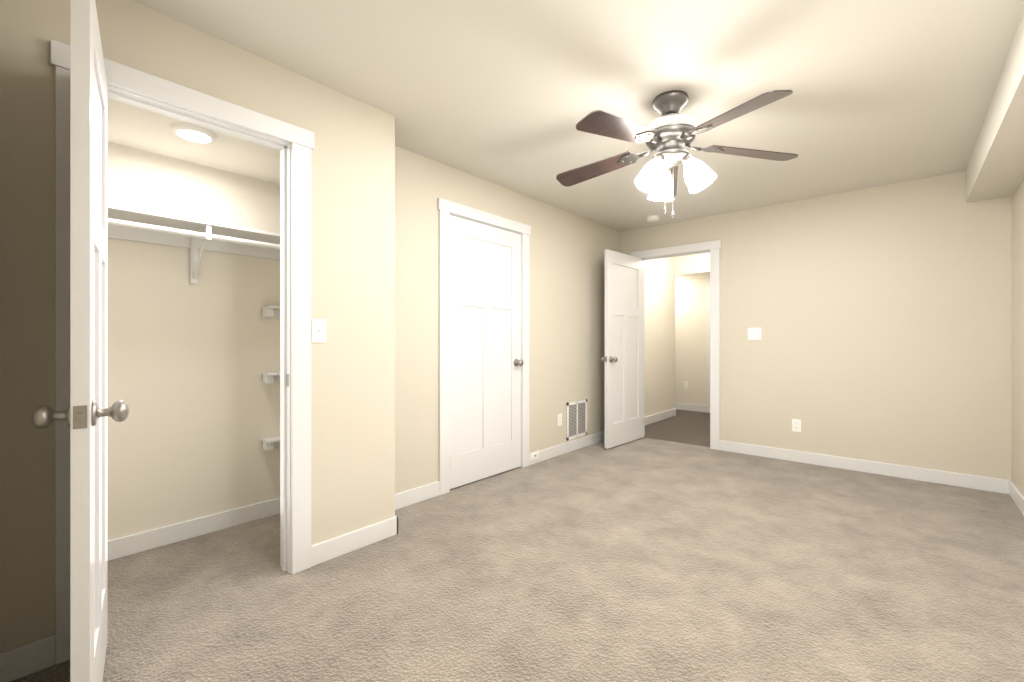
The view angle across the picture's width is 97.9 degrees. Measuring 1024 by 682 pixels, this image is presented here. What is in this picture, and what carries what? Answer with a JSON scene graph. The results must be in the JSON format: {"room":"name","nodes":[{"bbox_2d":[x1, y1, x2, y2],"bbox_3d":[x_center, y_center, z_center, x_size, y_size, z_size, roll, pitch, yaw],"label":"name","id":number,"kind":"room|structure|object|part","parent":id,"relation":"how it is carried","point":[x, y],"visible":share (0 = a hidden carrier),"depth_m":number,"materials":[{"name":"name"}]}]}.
{"room":"empty bedroom","nodes":[
{"label":"empty bedroom","id":0,"kind":"room"},
{"bbox_2d":[108,142,279,539],"bbox_3d":[-1.922,-0.090,2.441,0.110,2.380,1.590,0,0,41],"label":"wall","id":1,"kind":"structure","parent":0,"point":[189,363],"depth_m":2.48,"materials":[{"name":"paint"}]},
{"bbox_2d":[108,204,279,450],"bbox_3d":[-1.732,0.025,2.347,0.300,1.290,1.480,0,0,41],"label":"closet shelf","id":2,"kind":"object","parent":1,"relation":"attached to","point":[151,227],"visible":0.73,"depth_m":2.40,"materials":[{"name":"white wood"}]},
{"bbox_2d":[108,498,279,560],"bbox_3d":[-1.839,1.050,2.441,0.015,0.100,1.480,0,0,41],"label":"baseboard","id":3,"kind":"structure","parent":1,"relation":"attached to","point":[124,546],"depth_m":2.48,"materials":[{"name":"white wood"}]},
{"bbox_2d":[108,98,279,184],"bbox_3d":[-1.578,-1.025,2.212,0.710,0.050,1.480,0,0,41],"label":"ceiling","id":4,"kind":"structure","parent":0,"point":[132,126],"depth_m":2.28,"materials":[{"name":"paint"}]},
{"bbox_2d":[171,123,216,142],"bbox_3d":[-1.520,-0.989,2.134,0.180,0.022,0.180,0,0,41],"label":"recessed light","id":5,"kind":"object","parent":4,"relation":"in","point":[193,132],"visible":1,"depth_m":2.10,"materials":[{"name":"white"}]},
{"bbox_2d":[0,0,394,652],"bbox_3d":[-1.270,-0.090,1.941,0.110,2.380,1.700,0,0,41],"label":"wall","id":6,"kind":"structure","parent":0,"point":[354,308],"depth_m":1.85,"materials":[{"name":"paint"}]},
{"bbox_2d":[0,634,54,674],"bbox_3d":[-1.693,1.050,1.554,0.015,0.100,0.281,0,0,41],"label":"baseboard","id":7,"kind":"structure","parent":6,"relation":"attached to","point":[26,659],"depth_m":1.47,"materials":[{"name":"white wood"}]},
{"bbox_2d":[50,39,313,664],"bbox_3d":[-1.266,0.042,1.844,0.023,2.117,0.894,0,0,41],"label":"door frame","id":8,"kind":"structure","parent":6,"relation":"attached to","point":[136,81],"depth_m":1.78,"materials":[{"name":"white wood"}]},
{"bbox_2d":[107,84,290,572],"bbox_3d":[-1.316,0.075,1.888,0.110,2.049,0.718,0,0,41],"label":"door frame","id":9,"kind":"structure","parent":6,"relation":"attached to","point":[150,104],"depth_m":2.12,"materials":[{"name":"white wood"}]},
{"bbox_2d":[31,0,129,681],"bbox_3d":[-1.289,0.081,1.326,0.686,2.014,0.204,0,0,41],"label":"door","id":10,"kind":"structure","parent":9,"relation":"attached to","point":[86,413],"depth_m":1.10,"materials":[{"name":"white paint"},{"name":"wood"},{"name":"brushed nickel"}]},
{"bbox_2d":[286,374,288,386],"bbox_3d":[-1.066,0.186,2.120,0.028,0.060,0.001,0,0,41],"label":"strike plate","id":11,"kind":"object","parent":9,"relation":"attached to","point":[287,379],"visible":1,"depth_m":2.12,"materials":[{"name":"silver metal"}]},
{"bbox_2d":[312,319,325,342],"bbox_3d":[-0.951,-0.050,2.207,0.017,0.115,0.070,0,0,41],"label":"light switch","id":12,"kind":"object","parent":6,"relation":"attached to","point":[318,330],"visible":1,"depth_m":2.21,"materials":[{"name":"white plastic"}]},
{"bbox_2d":[311,515,397,566],"bbox_3d":[-0.817,1.050,2.361,0.015,0.100,0.500,0,0,41],"label":"baseboard","id":13,"kind":"structure","parent":6,"relation":"attached to","point":[321,552],"depth_m":2.33,"materials":[{"name":"white wood"}]},
{"bbox_2d":[395,145,619,493],"bbox_3d":[0.219,-0.090,3.961,0.320,2.380,3.520,0,0,41],"label":"wall","id":14,"kind":"structure","parent":0,"point":[566,302],"depth_m":3.86,"materials":[{"name":"paint"}]},
{"bbox_2d":[395,481,439,509],"bbox_3d":[-0.711,1.050,2.967,0.015,0.100,0.580,0,0,41],"label":"baseboard","id":15,"kind":"structure","parent":14,"relation":"attached to","point":[412,496],"depth_m":3.03,"materials":[{"name":"white wood"}]},
{"bbox_2d":[437,198,530,494],"bbox_3d":[-0.206,0.042,3.582,0.182,2.117,1.034,0,0,41],"label":"closet door","id":16,"kind":"structure","parent":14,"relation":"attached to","point":[521,314],"depth_m":3.52,"materials":[{"name":"white wood"}]},
{"bbox_3d":[-0.205,0.081,3.583,0.180,2.014,0.829,0,0,41],"label":"closet door","id":17,"kind":"part","parent":16,"relation":"part of","materials":[{"name":"white wood"}]},
{"bbox_2d":[558,413,561,425],"bbox_3d":[0.464,0.760,4.311,0.007,0.115,0.070,0,0,41],"label":"electrical outlet","id":18,"kind":"object","parent":14,"relation":"attached to","point":[560,419],"visible":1,"depth_m":4.31,"materials":[{"name":"white plastic"}]},
{"bbox_2d":[529,431,604,464],"bbox_3d":[0.721,1.050,4.578,0.040,0.100,1.710,0,0,41],"label":"baseboard","id":19,"kind":"structure","parent":14,"relation":"attached to","point":[554,451],"depth_m":4.39,"materials":[{"name":"white wood"}]},
{"bbox_2d":[531,450,538,460],"bbox_3d":[0.206,1.025,3.992,0.010,0.070,0.115,0,0,41],"label":"outlet","id":20,"kind":"object","parent":19,"relation":"attached to","point":[534,455],"visible":1,"depth_m":3.99,"materials":[{"name":"white plastic"}]},
{"bbox_2d":[566,399,586,439],"bbox_3d":[0.663,0.795,4.536,0.008,0.370,0.370,0,0,41],"label":"air vent","id":21,"kind":"object","parent":14,"relation":"in","point":[576,419],"visible":1,"depth_m":4.53,"materials":[{"name":"white metal"}]},
{"bbox_2d":[11,437,1023,681],"bbox_3d":[0.606,1.125,2.523,3.800,0.050,5.050,0,0,41],"label":"floor","id":22,"kind":"structure","parent":0,"point":[643,559],"depth_m":1.99,"materials":[{"name":"beige carpet"}]},
{"bbox_2d":[132,0,1023,231],"bbox_3d":[0.813,-1.320,2.380,3.300,0.080,5.110,0,0,41],"label":"ceiling","id":23,"kind":"structure","parent":0,"point":[509,94],"depth_m":2.17,"materials":[{"name":"paint"}]},
{"bbox_2d":[646,215,659,221],"bbox_3d":[1.459,-1.261,4.615,0.132,0.038,0.132,0,0,41],"label":"smoke detector","id":24,"kind":"object","parent":23,"relation":"attached to","point":[654,218],"visible":1,"depth_m":4.57,"materials":[{"name":"white plastic"}]},
{"bbox_2d":[556,90,797,217],"bbox_3d":[0.803,-0.959,2.369,1.262,0.643,1.276,0,0,41],"label":"ceiling fan","id":25,"kind":"object","parent":23,"relation":"hanging from","point":[669,134],"visible":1,"depth_m":2.29,"materials":[{"name":"silver metal"}]},
{"bbox_2d":[966,12,1023,202],"bbox_3d":[1.884,-1.160,1.440,0.230,0.240,4.890,0,0,41],"label":"soffit beam","id":26,"kind":"structure","parent":23,"relation":"attached to","point":[995,168],"depth_m":2.41,"materials":[{"name":"paint"}]},
{"bbox_2d":[645,257,676,416],"bbox_3d":[1.824,-0.090,6.038,0.110,2.380,1.720,0,0,41],"label":"wall","id":27,"kind":"structure","parent":0,"point":[675,335],"depth_m":6.25,"materials":[{"name":"paint"}]},
{"bbox_2d":[645,407,679,424],"bbox_3d":[1.908,1.054,6.041,0.018,0.108,1.635,0,0,41],"label":"baseboard","id":28,"kind":"structure","parent":27,"relation":"attached to","point":[650,419],"depth_m":6.21,"materials":[{"name":"white wood"}]},
{"bbox_2d":[644,409,709,446],"bbox_3d":[2.300,1.129,6.179,2.900,0.042,2.680,0,0,41],"label":"floor","id":29,"kind":"structure","parent":0,"point":[688,427],"depth_m":5.58,"materials":[{"name":"brown carpet"}]},
{"bbox_2d":[677,278,705,404],"bbox_3d":[2.982,-0.090,7.038,3.210,2.380,0.110,0,0,41],"label":"wall","id":30,"kind":"structure","parent":0,"point":[691,293],"depth_m":7.08,"materials":[{"name":"paint"}]},
{"bbox_2d":[675,403,705,411],"bbox_3d":[2.456,1.054,7.417,1.700,0.108,0.015,0,0,41],"label":"baseboard","id":31,"kind":"structure","parent":30,"relation":"attached to","point":[683,406],"depth_m":7.07,"materials":[{"name":"white wood"}]},
{"bbox_2d":[705,277,709,412],"bbox_3d":[3.388,0.032,6.593,1.012,2.153,0.022,0,0,41],"label":"door frame","id":32,"kind":"structure","parent":30,"relation":"attached to","point":[707,345],"depth_m":6.90,"materials":[{"name":"white wood"}]},
{"bbox_2d":[675,253,709,280],"bbox_3d":[2.257,-1.170,6.130,3.100,0.380,2.430,0,0,41],"label":"ceiling","id":33,"kind":"structure","parent":0,"point":[694,266],"depth_m":6.50,"materials":[{"name":"paint"}]},
{"bbox_2d":[620,171,1010,479],"bbox_3d":[2.505,-0.090,4.222,3.190,2.380,0.110,0,0,41],"label":"wall","id":34,"kind":"structure","parent":0,"point":[880,316],"depth_m":3.72,"materials":[{"name":"paint"}]},
{"bbox_2d":[631,240,720,449],"bbox_3d":[1.780,0.042,4.859,0.974,2.117,0.156,0,0,41],"label":"door frame","id":35,"kind":"structure","parent":34,"relation":"attached to","point":[713,247],"depth_m":4.53,"materials":[{"name":"white wood"}]},
{"bbox_2d":[601,249,642,448],"bbox_3d":[1.200,0.081,4.790,0.180,2.014,0.771,0,0,41],"label":"hall door","id":36,"kind":"structure","parent":35,"relation":"attached to","point":[623,358],"depth_m":4.74,"materials":[{"name":"white paint"},{"name":"wood"},{"name":"brushed nickel"}]},
{"bbox_2d":[748,328,760,339],"bbox_3d":[2.331,-0.070,4.290,0.116,0.115,0.017,0,0,41],"label":"light switch","id":37,"kind":"object","parent":34,"relation":"attached to","point":[754,333],"visible":1,"depth_m":4.29,"materials":[{"name":"white plastic"}]},
{"bbox_2d":[792,419,800,431],"bbox_3d":[2.594,0.770,4.066,0.070,0.115,0.007,0,0,41],"label":"electrical outlet","id":38,"kind":"object","parent":34,"relation":"attached to","point":[796,425],"visible":1,"depth_m":4.06,"materials":[{"name":"white plastic"}]},
{"bbox_2d":[720,440,1003,492],"bbox_3d":[2.822,1.050,3.861,1.935,0.100,0.015,0,0,41],"label":"baseboard","id":39,"kind":"structure","parent":34,"relation":"attached to","point":[907,472],"depth_m":3.70,"materials":[{"name":"white wood"}]},
{"bbox_2d":[1011,180,1023,495],"bbox_3d":[1.975,-0.090,1.286,0.110,2.380,5.000,0,0,41],"label":"wall","id":40,"kind":"structure","parent":0,"point":[1017,338],"depth_m":3.03,"materials":[{"name":"paint"}]},
{"bbox_2d":[1004,479,1023,515],"bbox_3d":[1.965,1.050,1.369,0.015,0.100,4.890,0,0,41],"label":"baseboard","id":41,"kind":"structure","parent":40,"relation":"attached to","point":[1009,487],"depth_m":3.03,"materials":[{"name":"white wood"}]}
]}

